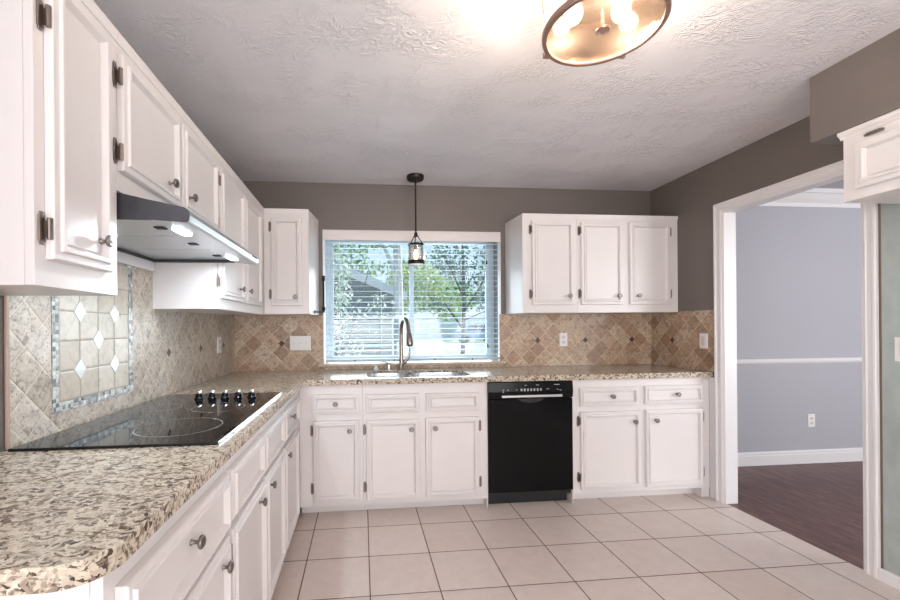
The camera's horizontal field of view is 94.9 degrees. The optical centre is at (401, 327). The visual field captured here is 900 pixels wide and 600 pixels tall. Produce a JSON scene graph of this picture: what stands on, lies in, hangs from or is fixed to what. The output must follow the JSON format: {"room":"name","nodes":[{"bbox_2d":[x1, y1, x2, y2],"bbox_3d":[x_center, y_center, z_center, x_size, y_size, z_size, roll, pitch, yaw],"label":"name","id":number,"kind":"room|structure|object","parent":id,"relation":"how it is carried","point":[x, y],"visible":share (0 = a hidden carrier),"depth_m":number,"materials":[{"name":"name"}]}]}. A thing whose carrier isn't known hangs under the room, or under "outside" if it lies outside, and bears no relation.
{"room":"kitchen","nodes":[
{"label":"kitchen","id":0,"kind":"room"},
{"bbox_2d":[0,296,233,451],"bbox_3d":[-1.260,0.050,1.915,0.120,2.420,3.155,0,0,-6],"label":"wall","id":1,"kind":"structure","parent":0,"point":[2,396],"depth_m":1.16,"materials":[{"name":"beige paint"}]},
{"bbox_2d":[0,0,117,295],"bbox_3d":[-0.942,-0.475,1.026,0.349,0.769,0.304,0,0,-6],"label":"upper cabinet","id":2,"kind":"object","parent":1,"relation":"attached to","point":[58,194],"visible":1,"depth_m":0.94,"materials":[{"name":"white paint"}]},
{"bbox_2d":[4,262,234,449],"bbox_3d":[-1.221,0.041,2.198,0.010,0.616,2.086,0,0,-6],"label":"tile backsplash","id":3,"kind":"structure","parent":1,"relation":"attached to","point":[70,361],"depth_m":1.56,"materials":[{"name":"tile"}]},
{"bbox_2d":[217,337,220,352],"bbox_3d":[-1.282,0.124,2.885,0.008,0.113,0.075,0,0,-6],"label":"electrical outlet","id":4,"kind":"object","parent":3,"relation":"attached to","point":[218,338],"visible":1,"depth_m":2.87,"materials":[{"name":"plastic"}]},
{"bbox_2d":[117,251,154,270],"bbox_3d":[-1.160,-0.290,1.573,0.018,0.044,0.805,0,0,-6],"label":"trim","id":5,"kind":"structure","parent":1,"relation":"attached to","point":[123,258],"depth_m":1.81,"materials":[{"name":"white paint"}]},
{"bbox_2d":[112,31,218,229],"bbox_3d":[-0.996,-0.628,1.577,0.351,0.462,0.840,0,0,-6],"label":"upper cabinet","id":6,"kind":"object","parent":1,"relation":"attached to","point":[160,154],"visible":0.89,"depth_m":1.40,"materials":[{"name":"white paint"}]},
{"bbox_2d":[117,193,258,263],"bbox_3d":[-0.915,-0.352,1.597,0.498,0.088,0.813,0,0,-6],"label":"range hood","id":7,"kind":"object","parent":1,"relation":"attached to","point":[150,230],"visible":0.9,"depth_m":1.47,"materials":[{"name":"metal"}]},
{"bbox_2d":[152,152,263,314],"bbox_3d":[-1.081,-0.474,2.472,0.351,0.769,0.970,0,0,-6],"label":"upper cabinet","id":8,"kind":"object","parent":1,"relation":"attached to","point":[206,288],"visible":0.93,"depth_m":2.15,"materials":[{"name":"white paint"}]},
{"bbox_2d":[93,0,899,190],"bbox_3d":[1.407,-1.242,-0.111,11.200,0.120,7.705,0,0,-6],"label":"ceiling","id":9,"kind":"structure","parent":0,"point":[448,92],"depth_m":1.99,"materials":[{"name":"paint"}]},
{"bbox_2d":[407,173,424,265],"bbox_3d":[0.108,-0.828,3.176,0.134,0.685,0.134,0,0,-6],"label":"pendant lamp","id":10,"kind":"object","parent":9,"relation":"hanging from","point":[415,178],"visible":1,"depth_m":3.15,"materials":[{"name":"brown metal"}]},
{"bbox_2d":[542,0,671,66],"bbox_3d":[0.643,-1.057,1.314,0.370,0.237,0.370,0,0,-6],"label":"ceiling lamp","id":11,"kind":"object","parent":9,"relation":"attached to","point":[576,33],"visible":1,"depth_m":1.32,"materials":[{"name":"gold metal"}]},
{"bbox_2d":[488,490,570,496],"bbox_3d":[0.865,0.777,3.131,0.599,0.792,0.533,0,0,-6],"label":"toe kick","id":12,"kind":"object","parent":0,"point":[531,493],"depth_m":2.87,"materials":[{"name":"black plastic"}]},
{"bbox_2d":[234,181,862,452],"bbox_3d":[2.648,0.008,3.735,8.010,2.640,0.285,0,0,-6],"label":"wall","id":13,"kind":"structure","parent":0,"point":[798,269],"depth_m":3.65,"materials":[{"name":"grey paint"}]},
{"bbox_2d":[234,208,318,315],"bbox_3d":[-0.983,-0.476,3.099,0.665,0.765,0.351,0,0,-6],"label":"upper cabinet","id":14,"kind":"object","parent":13,"relation":"attached to","point":[290,236],"visible":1,"depth_m":2.97,"materials":[{"name":"white paint"}]},
{"bbox_2d":[314,276,325,313],"bbox_3d":[-0.630,-0.249,3.154,0.083,0.293,0.028,0,0,-6],"label":"paper towel holder","id":15,"kind":"object","parent":14,"relation":"attached to","point":[323,277],"visible":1,"depth_m":3.15,"materials":[{"name":"brown metal"}]},
{"bbox_2d":[325,240,493,361],"bbox_3d":[0.079,-0.240,3.592,1.477,1.108,0.055,0,0,-6],"label":"window","id":16,"kind":"structure","parent":13,"relation":"in","point":[489,280],"depth_m":3.57,"materials":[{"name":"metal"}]},
{"bbox_2d":[323,230,499,361],"bbox_3d":[0.096,-0.255,3.410,1.465,1.064,0.067,0,0,-6],"label":"window blind","id":17,"kind":"object","parent":16,"relation":"attached to","point":[327,234],"visible":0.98,"depth_m":3.39,"materials":[{"name":"plastic"}]},
{"bbox_2d":[322,230,500,363],"bbox_3d":[0.090,-0.250,3.471,1.477,1.087,0.186,0,0,-6],"label":"trim","id":18,"kind":"structure","parent":13,"relation":"attached to","point":[498,243],"depth_m":3.44,"materials":[{"name":"white paint"}]},
{"bbox_2d":[318,360,505,366],"bbox_3d":[0.093,0.302,3.458,1.547,0.022,0.212,0,0,-6],"label":"window sill","id":19,"kind":"structure","parent":13,"relation":"attached to","point":[441,362],"depth_m":3.38,"materials":[{"name":"wood"}]},
{"bbox_2d":[234,313,651,371],"bbox_3d":[0.427,0.114,3.407,3.512,0.443,0.008,0,0,-6],"label":"tile backsplash","id":20,"kind":"structure","parent":13,"relation":"attached to","point":[261,343],"depth_m":3.46,"materials":[{"name":"tile"}]},
{"bbox_2d":[290,336,310,349],"bbox_3d":[-0.811,0.128,3.277,0.165,0.115,0.018,0,0,-6],"label":"light switch","id":21,"kind":"object","parent":20,"relation":"attached to","point":[296,342],"visible":1,"depth_m":3.28,"materials":[{"name":"plastic"}]},
{"bbox_2d":[559,333,566,345],"bbox_3d":[1.377,0.106,3.493,0.071,0.113,0.008,0,0,-6],"label":"electrical outlet","id":22,"kind":"object","parent":20,"relation":"attached to","point":[562,336],"visible":1,"depth_m":3.49,"materials":[{"name":"plastic"}]},
{"bbox_2d":[505,213,576,313],"bbox_3d":[1.120,-0.494,3.303,0.464,0.765,0.351,0,0,-6],"label":"upper cabinet","id":23,"kind":"object","parent":13,"relation":"attached to","point":[540,249],"visible":1,"depth_m":3.17,"materials":[{"name":"white paint"}]},
{"bbox_2d":[565,214,677,313],"bbox_3d":[1.772,-0.499,3.366,0.844,0.765,0.351,0,0,-6],"label":"upper cabinet","id":24,"kind":"object","parent":13,"relation":"attached to","point":[627,264],"visible":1,"depth_m":3.23,"materials":[{"name":"white paint"}]},
{"bbox_2d":[737,357,861,364],"bbox_3d":[4.262,0.297,3.739,4.000,0.045,0.018,0,0,-6],"label":"trim","id":25,"kind":"structure","parent":13,"relation":"attached to","point":[858,359],"depth_m":3.67,"materials":[{"name":"white paint"}]},
{"bbox_2d":[738,448,862,466],"bbox_3d":[4.269,1.156,3.740,4.000,0.118,0.016,0,0,-6],"label":"baseboard","id":26,"kind":"structure","parent":13,"relation":"attached to","point":[841,454],"depth_m":3.67,"materials":[{"name":"white paint"}]},
{"bbox_2d":[759,188,860,207],"bbox_3d":[4.254,-1.155,3.703,4.000,0.140,0.090,0,0,-6],"label":"trim","id":27,"kind":"structure","parent":13,"relation":"attached to","point":[816,197],"depth_m":3.65,"materials":[{"name":"white paint"}]},
{"bbox_2d":[807,414,814,426],"bbox_3d":[3.683,0.840,3.687,0.073,0.116,0.008,0,0,-6],"label":"electrical outlet","id":28,"kind":"object","parent":13,"relation":"attached to","point":[810,417],"visible":1,"depth_m":3.69,"materials":[{"name":"plastic"}]},
{"bbox_2d":[271,461,899,599],"bbox_3d":[1.428,1.288,-0.111,11.200,0.100,7.705,0,0,-6],"label":"floor","id":29,"kind":"structure","parent":0,"point":[687,546],"depth_m":2.30,"materials":[{"name":"tile"}]},
{"bbox_2d":[0,466,233,599],"bbox_3d":[-0.774,0.820,0.914,0.639,0.870,0.571,0,0,-6],"label":"base cabinet","id":30,"kind":"object","parent":29,"relation":"on","point":[189,557],"visible":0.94,"depth_m":0.92,"materials":[{"name":"white paint"}]},
{"bbox_2d":[223,409,285,599],"bbox_3d":[-0.844,0.821,1.626,0.637,0.870,0.858,0,0,-6],"label":"base cabinet","id":31,"kind":"object","parent":29,"relation":"on","point":[257,532],"visible":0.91,"depth_m":1.58,"materials":[{"name":"white paint"}]},
{"bbox_2d":[280,391,299,550],"bbox_3d":[-0.913,0.822,2.358,0.639,0.870,0.628,0,0,-6],"label":"base cabinet","id":32,"kind":"object","parent":29,"relation":"on","point":[290,409],"visible":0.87,"depth_m":2.31,"materials":[{"name":"white paint"}]},
{"bbox_2d":[299,385,363,512],"bbox_3d":[-0.491,0.818,2.989,0.414,0.870,0.640,0,0,-6],"label":"base cabinet","id":33,"kind":"object","parent":29,"relation":"on","point":[331,416],"visible":0.98,"depth_m":2.70,"materials":[{"name":"white paint"}]},
{"bbox_2d":[363,382,486,509],"bbox_3d":[0.137,0.813,3.051,0.846,0.870,0.638,0,0,-6],"label":"base cabinet","id":34,"kind":"object","parent":29,"relation":"on","point":[425,444],"visible":1,"depth_m":2.77,"materials":[{"name":"white paint"}]},
{"bbox_2d":[484,382,487,507],"bbox_3d":[0.559,0.809,3.111,0.006,0.870,0.584,0,0,-6],"label":"filler panel","id":35,"kind":"object","parent":29,"relation":"on","point":[486,499],"visible":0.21,"depth_m":2.82,"materials":[{"name":"white paint"}]},
{"bbox_2d":[487,380,572,503],"bbox_3d":[0.868,0.808,3.104,0.607,0.867,0.587,0,0,-6],"label":"dishwasher","id":36,"kind":"object","parent":29,"relation":"on","point":[530,423],"visible":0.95,"depth_m":2.84,"materials":[{"name":"black plastic"}]},
{"bbox_2d":[567,380,572,503],"bbox_3d":[1.170,0.804,3.170,0.006,0.870,0.584,0,0,-6],"label":"filler panel","id":37,"kind":"object","parent":29,"relation":"on","point":[569,495],"visible":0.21,"depth_m":2.89,"materials":[{"name":"white paint"}]},
{"bbox_2d":[572,377,709,498],"bbox_3d":[1.692,0.800,3.200,1.037,0.870,0.640,0,0,-6],"label":"base cabinet","id":38,"kind":"object","parent":29,"relation":"on","point":[632,437],"visible":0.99,"depth_m":2.91,"materials":[{"name":"white paint"}]},
{"bbox_2d":[0,364,712,595],"bbox_3d":[0.557,0.354,2.058,3.518,0.038,2.720,0,0,-6],"label":"countertop","id":39,"kind":"structure","parent":38,"relation":"on","point":[69,519],"depth_m":0.92,"materials":[{"name":"stone"}]},
{"bbox_2d":[8,389,280,451],"bbox_3d":[-0.864,0.324,1.640,0.567,0.046,0.939,0,0,-6],"label":"cooktop","id":40,"kind":"object","parent":39,"relation":"in","point":[199,418],"visible":1,"depth_m":1.42,"materials":[{"name":"glass"}]},
{"bbox_2d":[380,361,390,369],"bbox_3d":[-0.127,0.303,3.273,0.095,0.075,0.036,0,0,-36],"label":"soap dispenser","id":41,"kind":"object","parent":39,"relation":"on","point":[388,363],"visible":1,"depth_m":3.28,"materials":[{"name":"silver metal"}]},
{"bbox_2d":[398,317,413,369],"bbox_3d":[0.029,0.129,3.196,0.106,0.421,0.228,0,0,-6],"label":"faucet","id":42,"kind":"object","parent":39,"relation":"on","point":[409,339],"visible":1,"depth_m":3.26,"materials":[{"name":"metal"}]},
{"bbox_2d":[367,372,466,377],"bbox_3d":[0.114,0.455,3.015,0.728,0.196,0.407,0,0,-6],"label":"sink","id":43,"kind":"object","parent":39,"relation":"in","point":[427,374],"visible":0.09,"depth_m":3.20,"materials":[{"name":"silver metal"}]},
{"bbox_2d":[650,116,899,576],"bbox_3d":[2.565,0.019,0.000,0.092,2.420,7.705,0,0,-6],"label":"wall","id":44,"kind":"structure","parent":0,"point":[786,153],"depth_m":2.49,"materials":[{"name":"beige paint"}]},
{"bbox_2d":[651,310,713,371],"bbox_3d":[2.208,0.098,3.261,0.005,0.445,0.643,0,0,-6],"label":"tile backsplash","id":45,"kind":"structure","parent":44,"relation":"attached to","point":[674,335],"depth_m":3.22,"materials":[{"name":"tile"}]},
{"bbox_2d":[699,333,707,348],"bbox_3d":[2.224,0.101,3.025,0.010,0.113,0.073,0,0,-6],"label":"light switch","id":46,"kind":"object","parent":45,"relation":"attached to","point":[703,337],"visible":1,"depth_m":3.02,"materials":[{"name":"plastic"}]},
{"bbox_2d":[709,377,714,498],"bbox_3d":[2.242,0.796,2.954,0.010,0.872,0.049,0,0,-6],"label":"trim","id":47,"kind":"structure","parent":44,"relation":"attached to","point":[711,379],"depth_m":2.96,"materials":[{"name":"white paint"}]},
{"bbox_2d":[713,160,880,579],"bbox_3d":[2.322,0.180,2.467,0.110,2.101,0.928,0,0,-6],"label":"door frame","id":48,"kind":"structure","parent":44,"relation":"in","point":[724,213],"depth_m":2.47,"materials":[{"name":"white paint"}]},
{"bbox_2d":[837,108,899,203],"bbox_3d":[2.190,-0.719,1.421,0.368,0.312,0.905,0,0,-6],"label":"upper cabinet","id":49,"kind":"object","parent":44,"relation":"attached to","point":[871,149],"visible":1,"depth_m":1.74,"materials":[{"name":"white paint"}]},
{"bbox_2d":[878,203,883,568],"bbox_3d":[2.333,0.131,1.998,0.004,2.200,0.017,0,0,-6],"label":"trim","id":50,"kind":"structure","parent":44,"relation":"attached to","point":[879,205],"depth_m":2.00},
{"bbox_2d":[879,568,899,589],"bbox_3d":[2.606,1.200,-0.871,0.014,0.058,5.765,0,0,-6],"label":"baseboard","id":51,"kind":"structure","parent":44,"relation":"attached to","point":[885,576],"depth_m":1.96,"materials":[{"name":"white paint"}]},
{"bbox_2d":[894,337,899,361],"bbox_3d":[2.330,0.104,1.901,0.010,0.116,0.075,0,0,-6],"label":"light switch","id":52,"kind":"object","parent":44,"relation":"attached to","point":[896,339],"visible":1,"depth_m":1.93,"materials":[{"name":"plastic"}]},
{"bbox_2d":[810,28,899,144],"bbox_3d":[2.248,-1.032,0.799,0.385,0.312,2.355,0,0,-6],"label":"soffit","id":53,"kind":"structure","parent":0,"point":[864,86],"depth_m":1.77,"materials":[{"name":"beige paint"}]},
{"label":"outside","id":54,"kind":"structure","parent":0,"visible":0},
{"bbox_2d":[392,340,485,354],"bbox_3d":[1.924,1.534,32.141,70.000,0.100,56.385,0,0,-6],"label":"ground","id":55,"kind":"structure","parent":54,"point":[456,342],"depth_m":28.86,"materials":[{"name":"concrete"}]},
{"bbox_2d":[333,244,377,277],"bbox_3d":[-4.039,-1.971,25.750,5.308,7.007,3.327,0,0,-6],"label":"tree","id":56,"kind":"object","parent":55,"relation":"on","point":[355,261],"visible":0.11,"depth_m":25.43,"materials":[{"name":"green plant"}]},
{"bbox_2d":[333,244,393,355],"bbox_3d":[-0.722,0.054,6.350,1.280,2.905,0.907,0,0,-6],"label":"shrub","id":57,"kind":"object","parent":55,"relation":"on","point":[343,283],"visible":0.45,"depth_m":6.32,"materials":[{"name":"green plant"}]},
{"bbox_2d":[333,244,403,354],"bbox_3d":[-0.645,-0.462,7.765,2.240,3.936,1.384,0,0,-6],"label":"tree","id":58,"kind":"object","parent":55,"relation":"on","point":[397,253],"visible":0.09,"depth_m":8.06,"materials":[{"name":"green plant"}]},
{"bbox_2d":[334,261,406,355],"bbox_3d":[-3.924,-0.243,11.656,7.440,3.549,6.840,0,0,-6],"label":"house","id":59,"kind":"structure","parent":55,"relation":"on","point":[357,285],"depth_m":8.95,"materials":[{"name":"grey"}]},
{"bbox_2d":[385,257,421,314],"bbox_3d":[0.461,-3.689,52.322,5.224,10.370,3.371,0,0,-6],"label":"tree","id":60,"kind":"object","parent":55,"relation":"on","point":[408,257],"visible":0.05,"depth_m":52.06,"materials":[{"name":"green plant"}]},
{"bbox_2d":[386,258,476,354],"bbox_3d":[1.203,-0.691,16.771,4.095,4.361,1.872,0,0,-13],"label":"tree","id":61,"kind":"object","parent":55,"relation":"on","point":[418,270],"visible":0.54,"depth_m":16.49,"materials":[{"name":"green plant"}]},
{"bbox_2d":[392,340,483,341],"bbox_3d":[6.817,1.437,43.860,38.000,0.015,4.000,0,0,-6],"label":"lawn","id":62,"kind":"structure","parent":55,"relation":"on","point":[417,340],"depth_m":43.73,"materials":[{"name":"green plant"}]},
{"bbox_2d":[392,315,484,340],"bbox_3d":[11.981,-0.024,47.475,27.000,2.849,0.200,0,0,-6],"label":"fence","id":63,"kind":"object","parent":55,"relation":"on","point":[431,319],"visible":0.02,"depth_m":46.61,"materials":[{"name":"white wood"}]},
{"bbox_2d":[431,257,466,314],"bbox_3d":[6.223,-4.033,54.852,5.249,10.963,3.376,0,0,-6],"label":"tree","id":64,"kind":"object","parent":55,"relation":"on","point":[440,273],"visible":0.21,"depth_m":54.74,"materials":[{"name":"green plant"}]},
{"bbox_2d":[423,245,484,353],"bbox_3d":[1.495,-0.330,9.777,2.072,3.640,1.004,0,0,-6],"label":"tree","id":65,"kind":"object","parent":55,"relation":"on","point":[464,287],"visible":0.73,"depth_m":9.71,"materials":[{"name":"green plant"}]},
{"bbox_2d":[453,324,485,342],"bbox_3d":[7.211,0.587,39.729,4.292,1.709,1.820,0,0,-6],"label":"parked car","id":66,"kind":"object","parent":55,"relation":"on","point":[480,325],"visible":0.45,"depth_m":38.86,"materials":[{"name":"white metal"}]},
{"bbox_2d":[477,266,484,297],"bbox_3d":[12.279,-3.817,53.451,5.277,10.433,3.263,0,0,-6],"label":"tree","id":67,"kind":"object","parent":55,"relation":"on","point":[482,286],"visible":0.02,"depth_m":53.14,"materials":[{"name":"green plant"}]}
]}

